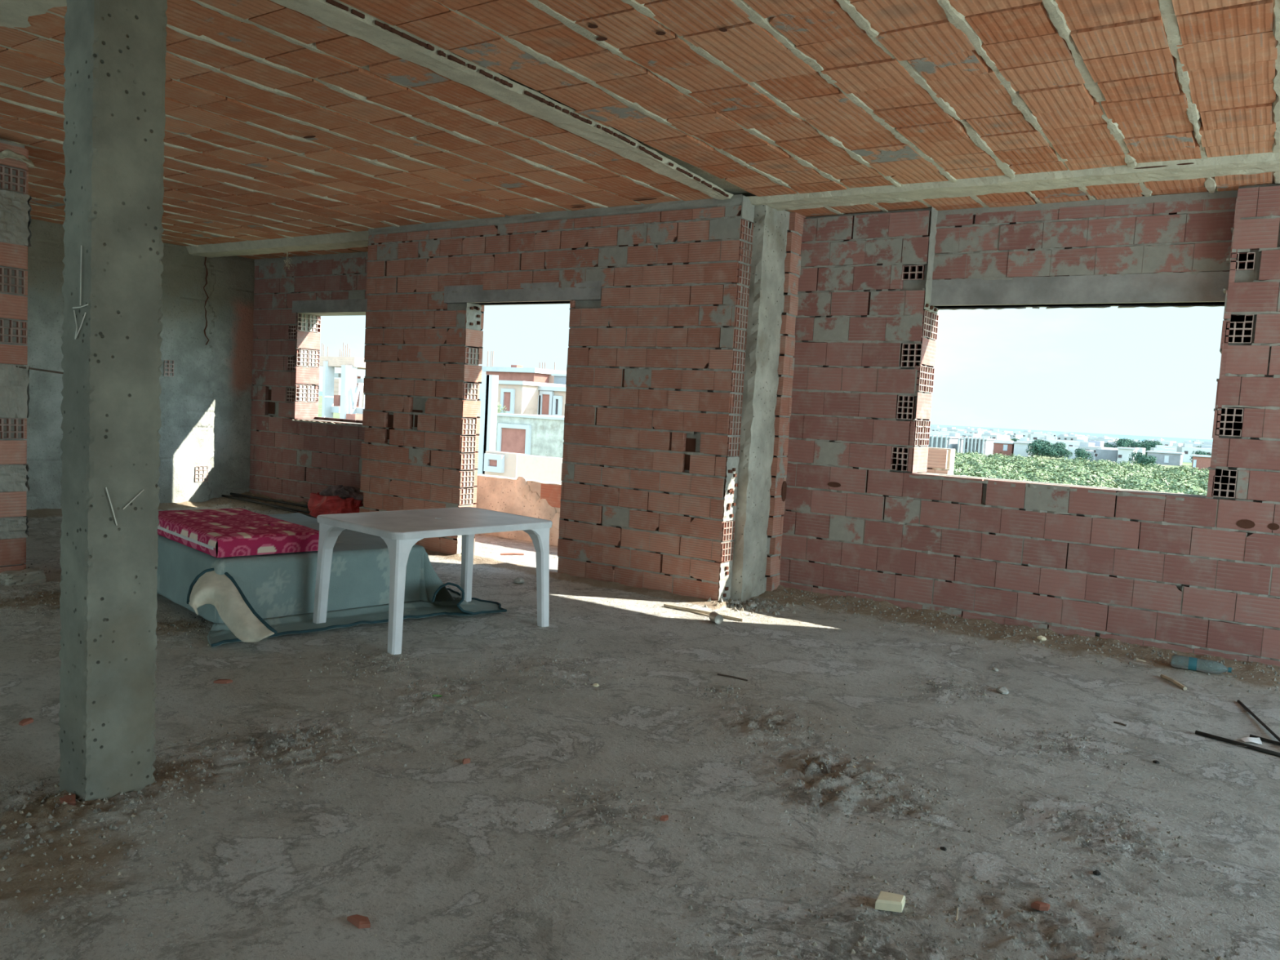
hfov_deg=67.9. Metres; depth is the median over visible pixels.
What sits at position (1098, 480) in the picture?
tree
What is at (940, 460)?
wall
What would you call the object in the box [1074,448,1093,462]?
tree
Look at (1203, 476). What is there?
tree
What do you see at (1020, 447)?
house
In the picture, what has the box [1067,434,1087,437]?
house
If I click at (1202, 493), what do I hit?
tree
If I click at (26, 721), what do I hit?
shard
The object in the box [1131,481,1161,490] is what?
tree
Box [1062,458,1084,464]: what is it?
tree
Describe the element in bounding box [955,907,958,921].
straw
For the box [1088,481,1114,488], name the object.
tree
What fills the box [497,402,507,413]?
shrub
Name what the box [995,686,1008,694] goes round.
stone
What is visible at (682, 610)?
stick
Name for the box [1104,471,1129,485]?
tree
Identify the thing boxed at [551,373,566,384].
box
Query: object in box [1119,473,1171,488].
tree
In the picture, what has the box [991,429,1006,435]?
house
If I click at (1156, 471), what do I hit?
tree
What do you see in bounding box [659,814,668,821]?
shard
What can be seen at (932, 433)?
house
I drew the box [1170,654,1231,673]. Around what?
plastic bottle
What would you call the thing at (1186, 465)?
tree
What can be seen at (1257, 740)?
paper
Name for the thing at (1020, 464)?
tree
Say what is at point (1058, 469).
tree
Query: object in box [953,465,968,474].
tree
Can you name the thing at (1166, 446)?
house
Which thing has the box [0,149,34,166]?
cap
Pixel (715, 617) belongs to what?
tin can
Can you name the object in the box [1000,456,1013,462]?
tree
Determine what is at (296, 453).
wall
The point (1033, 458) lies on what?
tree
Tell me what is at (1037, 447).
tree
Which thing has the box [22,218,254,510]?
wall
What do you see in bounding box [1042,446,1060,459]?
tree
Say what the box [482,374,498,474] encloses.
concrete column
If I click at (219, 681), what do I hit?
shard
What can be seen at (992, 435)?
house
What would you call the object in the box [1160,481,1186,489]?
tree
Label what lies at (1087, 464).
tree
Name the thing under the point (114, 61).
concrete pillar
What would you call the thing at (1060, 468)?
tree
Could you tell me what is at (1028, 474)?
tree
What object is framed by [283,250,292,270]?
tuft
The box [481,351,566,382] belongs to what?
brick building
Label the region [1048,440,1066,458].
tree
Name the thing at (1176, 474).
tree
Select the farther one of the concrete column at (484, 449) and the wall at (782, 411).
the concrete column at (484, 449)
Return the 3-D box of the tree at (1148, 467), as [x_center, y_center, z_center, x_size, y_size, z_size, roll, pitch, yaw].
[85.464,-0.286,159.967,5.071,4.638,5.021,1,5,-29]
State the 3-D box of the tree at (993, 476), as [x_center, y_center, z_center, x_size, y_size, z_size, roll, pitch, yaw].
[39.102,1.508,102.620,5.203,4.629,4.720,2,4,-16]
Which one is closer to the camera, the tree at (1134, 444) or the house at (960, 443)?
the house at (960, 443)
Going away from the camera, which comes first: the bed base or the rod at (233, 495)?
the bed base
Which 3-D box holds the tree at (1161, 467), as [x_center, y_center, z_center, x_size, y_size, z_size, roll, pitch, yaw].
[94.601,-0.826,174.022,5.416,4.510,4.631,5,5,19]
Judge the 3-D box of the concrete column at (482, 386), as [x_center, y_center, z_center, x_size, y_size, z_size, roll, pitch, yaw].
[-3.950,0.017,23.686,0.260,5.242,0.260,6,5,33]
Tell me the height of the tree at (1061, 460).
4.584 m
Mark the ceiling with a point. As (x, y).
(299, 127)
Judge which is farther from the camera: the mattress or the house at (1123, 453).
the house at (1123, 453)
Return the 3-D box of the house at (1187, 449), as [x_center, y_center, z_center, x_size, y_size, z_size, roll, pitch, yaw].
[200.030,-9.315,341.665,11.198,7.076,7.838,4,5,18]
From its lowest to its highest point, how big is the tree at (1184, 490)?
4.799 m
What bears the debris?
on the floor
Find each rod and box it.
[221,494,310,513]
[230,492,307,507]
[231,494,316,518]
[1195,730,1279,756]
[1236,699,1279,742]
[1249,734,1279,745]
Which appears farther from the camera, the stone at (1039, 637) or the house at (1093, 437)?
the house at (1093, 437)
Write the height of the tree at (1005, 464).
4.883 m
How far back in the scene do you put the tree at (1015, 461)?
153.38 m
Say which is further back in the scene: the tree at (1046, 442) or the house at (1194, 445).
the house at (1194, 445)
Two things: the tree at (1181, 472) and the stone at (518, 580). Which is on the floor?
the stone at (518, 580)
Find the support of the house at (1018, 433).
on the ground
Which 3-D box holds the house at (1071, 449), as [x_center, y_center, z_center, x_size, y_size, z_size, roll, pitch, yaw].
[132.967,-7.833,288.123,7.839,4.329,7.926,5,5,22]
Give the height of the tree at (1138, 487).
4.025 m
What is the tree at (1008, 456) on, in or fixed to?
on the ground
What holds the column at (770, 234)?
on the floor
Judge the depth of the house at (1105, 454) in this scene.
278.14 m
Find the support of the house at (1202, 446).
on the ground
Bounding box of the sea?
[318,391,1213,443]
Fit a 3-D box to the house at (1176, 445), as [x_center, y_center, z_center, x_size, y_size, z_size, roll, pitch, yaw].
[291.581,-18.400,526.703,13.928,7.362,9.750,7,6,42]
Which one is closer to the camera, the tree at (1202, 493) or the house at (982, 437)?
the tree at (1202, 493)
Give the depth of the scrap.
5.06 m
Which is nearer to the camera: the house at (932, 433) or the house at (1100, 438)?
the house at (932, 433)
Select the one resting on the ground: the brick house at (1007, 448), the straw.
the brick house at (1007, 448)
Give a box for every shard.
[18,717,33,725]
[58,793,75,805]
[213,679,232,684]
[346,914,370,928]
[462,758,470,764]
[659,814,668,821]
[1031,901,1049,911]
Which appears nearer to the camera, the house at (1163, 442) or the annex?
the annex
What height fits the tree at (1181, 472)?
4.912 m
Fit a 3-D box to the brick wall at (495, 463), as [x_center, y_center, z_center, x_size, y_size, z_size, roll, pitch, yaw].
[-3.152,2.848,20.973,0.902,6.922,0.410,6,5,33]
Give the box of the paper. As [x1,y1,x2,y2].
[1240,737,1262,744]
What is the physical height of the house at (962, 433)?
6.510 m
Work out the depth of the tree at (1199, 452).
284.74 m
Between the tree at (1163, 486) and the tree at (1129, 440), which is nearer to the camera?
the tree at (1163, 486)
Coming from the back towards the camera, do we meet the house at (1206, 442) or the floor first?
the house at (1206, 442)
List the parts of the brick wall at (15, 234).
reinforcing rod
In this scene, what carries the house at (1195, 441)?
on the ground
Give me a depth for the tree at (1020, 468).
122.41 m
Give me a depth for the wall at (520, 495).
10.61 m
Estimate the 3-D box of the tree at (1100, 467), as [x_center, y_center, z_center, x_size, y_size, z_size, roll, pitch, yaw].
[70.510,0.061,144.107,5.176,4.781,5.227,0,5,-33]
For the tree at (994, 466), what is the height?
4.782 m
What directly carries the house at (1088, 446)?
on the ground
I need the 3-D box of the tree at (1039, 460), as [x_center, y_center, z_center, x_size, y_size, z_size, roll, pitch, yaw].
[62.342,-0.731,148.782,5.284,4.701,4.794,3,4,3]
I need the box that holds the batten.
[663,604,743,622]
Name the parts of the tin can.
lid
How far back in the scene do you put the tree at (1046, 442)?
299.43 m
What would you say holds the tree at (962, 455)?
on the ground
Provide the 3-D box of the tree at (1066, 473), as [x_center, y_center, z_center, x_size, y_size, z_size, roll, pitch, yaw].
[49.638,1.457,110.206,5.825,4.851,4.981,1,5,-23]
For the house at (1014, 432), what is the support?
on the ground
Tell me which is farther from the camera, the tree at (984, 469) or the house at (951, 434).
the house at (951, 434)
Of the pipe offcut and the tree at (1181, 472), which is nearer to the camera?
the pipe offcut
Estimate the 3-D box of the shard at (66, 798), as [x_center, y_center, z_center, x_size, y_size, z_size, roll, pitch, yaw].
[-2.060,1.151,3.424,0.052,0.015,0.100,0,5,-37]
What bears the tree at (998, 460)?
on the ground
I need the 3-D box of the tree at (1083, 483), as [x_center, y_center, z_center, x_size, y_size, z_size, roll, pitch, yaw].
[48.724,2.040,103.837,5.143,4.283,4.398,5,5,21]
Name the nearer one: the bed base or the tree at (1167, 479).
the bed base
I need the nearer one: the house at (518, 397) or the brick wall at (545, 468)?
the brick wall at (545, 468)
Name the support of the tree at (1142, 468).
on the ground
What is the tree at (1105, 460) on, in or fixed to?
on the ground
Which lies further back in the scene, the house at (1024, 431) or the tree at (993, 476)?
the house at (1024, 431)
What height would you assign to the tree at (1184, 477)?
4.551 m
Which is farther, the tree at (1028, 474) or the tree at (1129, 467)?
the tree at (1129, 467)
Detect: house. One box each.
[497,380,565,414]
[537,386,566,415]
[927,435,959,453]
[929,431,949,435]
[930,425,945,431]
[936,428,957,433]
[946,426,966,431]
[947,432,971,437]
[954,430,978,437]
[957,437,963,453]
[961,436,995,456]
[963,427,983,437]
[981,432,1009,440]
[981,435,1013,442]
[986,428,1013,434]
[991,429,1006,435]
[992,441,1014,455]
[1006,432,1022,439]
[1012,431,1031,435]
[1013,441,1034,457]
[1015,432,1027,438]
[1017,437,1032,442]
[1021,430,1032,433]
[1027,431,1053,440]
[1038,435,1079,456]
[1045,431,1056,436]
[1056,434,1088,441]
[1064,446,1093,462]
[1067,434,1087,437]
[1074,442,1118,459]
[1076,439,1088,442]
[1088,436,1097,440]
[1093,436,1118,441]
[1093,448,1117,463]
[1105,442,1141,448]
[1116,447,1138,465]
[1133,440,1176,448]
[1133,447,1145,454]
[1146,450,1184,465]
[1150,444,1177,452]
[1151,437,1173,445]
[1153,439,1182,451]
[1177,443,1212,462]
[1181,440,1199,444]
[1191,443,1199,447]
[1191,454,1211,470]
[1192,440,1204,443]
[1197,444,1212,448]
[1199,440,1212,446]
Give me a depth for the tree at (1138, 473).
132.17 m
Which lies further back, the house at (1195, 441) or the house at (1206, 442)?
the house at (1195, 441)
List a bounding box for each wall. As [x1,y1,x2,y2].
[0,139,63,586]
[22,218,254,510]
[248,251,368,504]
[359,194,755,600]
[475,474,561,546]
[483,450,525,477]
[516,454,562,483]
[764,212,806,591]
[779,183,1279,666]
[925,447,955,475]
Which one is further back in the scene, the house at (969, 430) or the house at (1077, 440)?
the house at (969, 430)
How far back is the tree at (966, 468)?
119.56 m
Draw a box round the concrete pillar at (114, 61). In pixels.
[57,0,168,801]
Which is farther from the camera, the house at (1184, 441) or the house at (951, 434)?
the house at (1184, 441)
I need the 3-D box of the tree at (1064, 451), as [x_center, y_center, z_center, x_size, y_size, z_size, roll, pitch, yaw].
[123.658,-7.652,277.804,5.108,3.729,5.351,3,4,3]
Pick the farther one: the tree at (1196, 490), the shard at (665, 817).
the tree at (1196, 490)
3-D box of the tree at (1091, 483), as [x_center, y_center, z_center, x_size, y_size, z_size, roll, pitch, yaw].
[45.745,2.377,96.597,4.577,4.457,5.353,4,4,15]
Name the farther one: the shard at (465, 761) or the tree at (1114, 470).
the tree at (1114, 470)
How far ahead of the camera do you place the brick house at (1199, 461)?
254.37 m
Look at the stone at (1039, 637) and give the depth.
6.79 m
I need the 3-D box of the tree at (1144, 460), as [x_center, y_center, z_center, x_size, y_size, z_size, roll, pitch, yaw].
[120.195,-4.112,226.453,4.873,4.085,5.104,1,5,-22]
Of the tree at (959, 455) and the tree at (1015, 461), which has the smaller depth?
the tree at (1015, 461)
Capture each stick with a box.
[500,552,524,555]
[682,609,709,616]
[717,673,747,680]
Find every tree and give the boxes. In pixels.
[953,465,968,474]
[954,457,986,466]
[954,463,975,475]
[954,471,990,477]
[955,453,967,457]
[957,453,972,459]
[961,455,982,461]
[963,450,982,456]
[966,464,1013,476]
[973,462,995,466]
[978,457,993,463]
[979,471,1014,479]
[982,453,1005,459]
[984,459,1011,465]
[987,459,1017,470]
[987,462,1015,476]
[997,468,1024,479]
[998,474,1032,481]
[1000,454,1028,460]
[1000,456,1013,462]
[1004,457,1032,465]
[1008,462,1035,471]
[1010,466,1029,471]
[1011,467,1031,474]
[1016,468,1050,479]
[1023,454,1046,461]
[1024,441,1050,457]
[1024,460,1056,469]
[1026,456,1044,462]
[1026,458,1044,463]
[1026,467,1055,476]
[1026,476,1061,483]
[1030,460,1062,471]
[1031,438,1053,454]
[1033,479,1079,484]
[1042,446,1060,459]
[1042,458,1062,467]
[1045,466,1065,471]
[1045,473,1084,484]
[1047,471,1096,482]
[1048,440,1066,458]
[1048,468,1075,475]
[1053,447,1073,457]
[1055,457,1070,462]
[1057,462,1090,471]
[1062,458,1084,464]
[1062,465,1094,473]
[1065,457,1092,463]
[1067,478,1093,485]
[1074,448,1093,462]
[1075,472,1114,488]
[1080,461,1111,470]
[1080,470,1115,485]
[1080,481,1113,488]
[1085,466,1113,473]
[1087,462,1124,471]
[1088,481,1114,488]
[1090,465,1124,471]
[1094,468,1126,479]
[1095,458,1119,465]
[1096,481,1123,488]
[1103,442,1115,448]
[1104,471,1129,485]
[1111,438,1131,448]
[1114,477,1160,488]
[1115,460,1142,466]
[1116,437,1140,445]
[1119,469,1140,479]
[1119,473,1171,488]
[1122,463,1153,473]
[1123,485,1151,491]
[1127,451,1146,466]
[1128,466,1153,475]
[1128,471,1152,478]
[1128,483,1163,488]
[1130,441,1148,453]
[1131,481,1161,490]
[1133,453,1156,466]
[1137,440,1151,455]
[1138,464,1157,471]
[1142,439,1162,454]
[1144,462,1169,470]
[1147,487,1183,493]
[1149,472,1167,479]
[1151,469,1167,476]
[1154,475,1193,485]
[1158,466,1191,478]
[1158,471,1185,476]
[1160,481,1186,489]
[1168,481,1204,494]
[1170,465,1198,474]
[1170,475,1197,481]
[1183,478,1208,489]
[1183,489,1207,494]
[1186,467,1208,477]
[1186,489,1207,495]
[1189,450,1210,462]
[1193,473,1208,479]
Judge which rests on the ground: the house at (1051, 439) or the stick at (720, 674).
the house at (1051, 439)
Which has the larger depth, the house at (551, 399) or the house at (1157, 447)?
the house at (1157, 447)
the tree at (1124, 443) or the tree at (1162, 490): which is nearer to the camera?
the tree at (1162, 490)
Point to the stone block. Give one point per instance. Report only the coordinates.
(887, 901)
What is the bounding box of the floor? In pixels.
[0,491,1279,959]
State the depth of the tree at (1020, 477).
97.11 m
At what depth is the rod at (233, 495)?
11.80 m
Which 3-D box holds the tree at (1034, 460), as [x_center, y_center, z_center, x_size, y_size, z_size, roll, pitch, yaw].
[65.214,-1.183,156.671,5.338,4.749,4.843,0,5,-38]
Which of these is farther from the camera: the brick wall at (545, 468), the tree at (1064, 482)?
the tree at (1064, 482)
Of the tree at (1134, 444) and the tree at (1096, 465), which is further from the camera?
the tree at (1134, 444)
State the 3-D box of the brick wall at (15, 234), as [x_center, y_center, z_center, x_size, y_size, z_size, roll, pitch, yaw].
[-4.759,-0.848,7.071,0.744,3.205,0.631,6,5,33]
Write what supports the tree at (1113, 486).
on the ground
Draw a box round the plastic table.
[312,506,552,654]
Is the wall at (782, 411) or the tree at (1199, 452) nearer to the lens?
the wall at (782, 411)
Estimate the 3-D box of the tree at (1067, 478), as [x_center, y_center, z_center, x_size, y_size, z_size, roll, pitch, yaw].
[47.561,1.567,107.406,4.864,4.771,5.362,3,4,4]
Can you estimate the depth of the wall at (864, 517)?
7.13 m
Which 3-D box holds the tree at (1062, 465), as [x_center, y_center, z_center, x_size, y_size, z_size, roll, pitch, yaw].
[65.090,-0.236,143.803,5.817,4.844,4.974,0,5,-32]
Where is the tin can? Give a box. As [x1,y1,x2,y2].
[708,611,723,624]
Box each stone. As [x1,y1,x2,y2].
[513,577,524,583]
[747,601,756,607]
[940,846,946,850]
[991,666,999,671]
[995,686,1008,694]
[1036,635,1046,640]
[1093,870,1101,875]
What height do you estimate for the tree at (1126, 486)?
4.502 m
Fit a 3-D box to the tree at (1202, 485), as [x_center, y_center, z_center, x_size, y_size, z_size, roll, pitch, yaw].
[68.522,2.172,115.152,5.532,4.607,4.731,3,4,-6]
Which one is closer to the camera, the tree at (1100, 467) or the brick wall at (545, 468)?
the brick wall at (545, 468)
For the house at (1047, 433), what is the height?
7.960 m
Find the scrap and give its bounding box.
[1113,721,1126,726]
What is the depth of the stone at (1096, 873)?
3.31 m
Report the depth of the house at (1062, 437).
657.04 m
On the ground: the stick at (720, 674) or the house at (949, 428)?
the house at (949, 428)
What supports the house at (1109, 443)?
on the ground
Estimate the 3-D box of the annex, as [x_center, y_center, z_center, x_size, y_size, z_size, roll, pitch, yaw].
[-3.670,-0.255,42.434,1.386,9.825,2.500,6,5,33]
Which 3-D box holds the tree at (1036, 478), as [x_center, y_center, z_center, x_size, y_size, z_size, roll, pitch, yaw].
[42.382,1.901,100.145,5.471,4.556,4.679,0,5,-32]
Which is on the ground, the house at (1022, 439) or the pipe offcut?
the house at (1022, 439)
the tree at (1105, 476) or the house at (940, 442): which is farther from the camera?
the house at (940, 442)
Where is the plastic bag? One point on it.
(339, 499)
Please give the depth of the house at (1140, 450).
325.90 m
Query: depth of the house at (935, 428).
635.12 m
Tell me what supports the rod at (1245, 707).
on the floor
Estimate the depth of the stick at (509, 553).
9.57 m
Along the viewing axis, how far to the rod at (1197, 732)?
4.81 m
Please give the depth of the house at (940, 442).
273.43 m
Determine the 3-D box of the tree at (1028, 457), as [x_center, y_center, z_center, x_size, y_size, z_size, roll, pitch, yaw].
[75.163,-2.535,181.993,5.200,4.756,5.149,6,5,36]
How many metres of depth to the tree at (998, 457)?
173.25 m
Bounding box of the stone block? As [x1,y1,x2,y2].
[875,891,905,912]
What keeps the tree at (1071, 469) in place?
on the ground
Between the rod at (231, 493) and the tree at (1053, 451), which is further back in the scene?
the tree at (1053, 451)
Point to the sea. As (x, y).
(1178, 440)
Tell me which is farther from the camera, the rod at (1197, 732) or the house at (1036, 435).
the house at (1036, 435)
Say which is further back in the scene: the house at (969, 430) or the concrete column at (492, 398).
the house at (969, 430)
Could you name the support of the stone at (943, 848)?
on the floor
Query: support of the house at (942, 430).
on the ground
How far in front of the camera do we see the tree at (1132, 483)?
107.23 m
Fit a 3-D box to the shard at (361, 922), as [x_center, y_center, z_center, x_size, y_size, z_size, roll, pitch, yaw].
[-0.815,1.284,2.772,0.080,0.019,0.042,6,5,33]
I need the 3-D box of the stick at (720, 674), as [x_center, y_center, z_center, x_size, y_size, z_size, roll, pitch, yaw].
[0.540,1.152,5.555,0.193,0.012,0.022,6,5,33]
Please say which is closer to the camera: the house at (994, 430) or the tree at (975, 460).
the tree at (975, 460)
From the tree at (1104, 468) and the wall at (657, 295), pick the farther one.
the tree at (1104, 468)
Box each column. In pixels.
[477,374,486,474]
[482,374,488,474]
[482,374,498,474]
[730,204,789,602]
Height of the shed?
6.103 m
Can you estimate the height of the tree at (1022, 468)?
4.100 m
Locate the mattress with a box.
[157,508,319,557]
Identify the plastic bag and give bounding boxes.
[307,484,363,517]
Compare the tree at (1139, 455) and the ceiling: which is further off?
the tree at (1139, 455)
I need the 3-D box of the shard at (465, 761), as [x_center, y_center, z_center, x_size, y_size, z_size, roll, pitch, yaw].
[-0.738,1.192,4.042,0.023,0.020,0.044,7,6,43]
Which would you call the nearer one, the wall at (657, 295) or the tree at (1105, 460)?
the wall at (657, 295)
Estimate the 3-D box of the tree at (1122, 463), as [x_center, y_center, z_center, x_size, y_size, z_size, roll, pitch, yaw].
[86.323,-0.951,168.293,5.046,4.914,5.901,6,5,33]
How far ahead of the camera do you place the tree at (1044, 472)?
118.41 m
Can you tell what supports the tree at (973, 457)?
on the ground
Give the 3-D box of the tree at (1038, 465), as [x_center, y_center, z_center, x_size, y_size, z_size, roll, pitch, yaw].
[60.693,-0.377,141.740,5.121,5.022,5.644,1,5,-22]
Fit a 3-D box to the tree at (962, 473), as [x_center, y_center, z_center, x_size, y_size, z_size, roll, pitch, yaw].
[34.795,1.414,100.946,5.544,4.616,4.741,1,5,-23]
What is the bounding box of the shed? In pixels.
[1088,440,1104,447]
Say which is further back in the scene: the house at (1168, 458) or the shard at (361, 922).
the house at (1168, 458)
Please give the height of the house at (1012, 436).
5.026 m
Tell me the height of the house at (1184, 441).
7.204 m
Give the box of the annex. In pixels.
[538,362,555,383]
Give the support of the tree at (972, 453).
on the ground
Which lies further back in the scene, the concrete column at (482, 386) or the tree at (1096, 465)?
the tree at (1096, 465)
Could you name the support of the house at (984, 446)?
on the ground
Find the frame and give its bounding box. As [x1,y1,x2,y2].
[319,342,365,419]
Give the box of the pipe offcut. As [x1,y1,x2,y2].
[1160,674,1186,690]
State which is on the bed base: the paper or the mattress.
the mattress
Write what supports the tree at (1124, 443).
on the ground
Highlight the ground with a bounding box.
[317,395,1191,469]
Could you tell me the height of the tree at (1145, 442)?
7.613 m
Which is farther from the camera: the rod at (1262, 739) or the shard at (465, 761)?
the rod at (1262, 739)
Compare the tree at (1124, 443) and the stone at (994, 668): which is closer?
the stone at (994, 668)
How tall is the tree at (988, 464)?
4.273 m
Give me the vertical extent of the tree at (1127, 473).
4.733 m
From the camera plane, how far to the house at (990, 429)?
992.14 m
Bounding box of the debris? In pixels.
[0,493,1279,959]
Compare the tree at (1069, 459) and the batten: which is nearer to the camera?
the batten
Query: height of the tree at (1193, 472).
4.901 m
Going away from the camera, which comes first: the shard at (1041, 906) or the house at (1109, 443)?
the shard at (1041, 906)
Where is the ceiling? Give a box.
[0,0,1279,259]
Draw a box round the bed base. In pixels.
[156,512,506,647]
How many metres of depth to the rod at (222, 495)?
12.07 m
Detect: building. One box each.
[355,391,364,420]
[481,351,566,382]
[495,413,564,457]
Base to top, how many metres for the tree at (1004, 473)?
4.841 m
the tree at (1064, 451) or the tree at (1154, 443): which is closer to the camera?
the tree at (1064, 451)
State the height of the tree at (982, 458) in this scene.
4.648 m
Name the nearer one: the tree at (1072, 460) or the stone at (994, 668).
the stone at (994, 668)
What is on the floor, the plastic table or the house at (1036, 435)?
the plastic table
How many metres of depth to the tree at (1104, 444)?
360.38 m
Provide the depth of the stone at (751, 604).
7.60 m
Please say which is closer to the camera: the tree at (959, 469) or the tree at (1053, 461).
the tree at (959, 469)
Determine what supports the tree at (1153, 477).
on the ground
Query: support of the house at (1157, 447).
on the ground

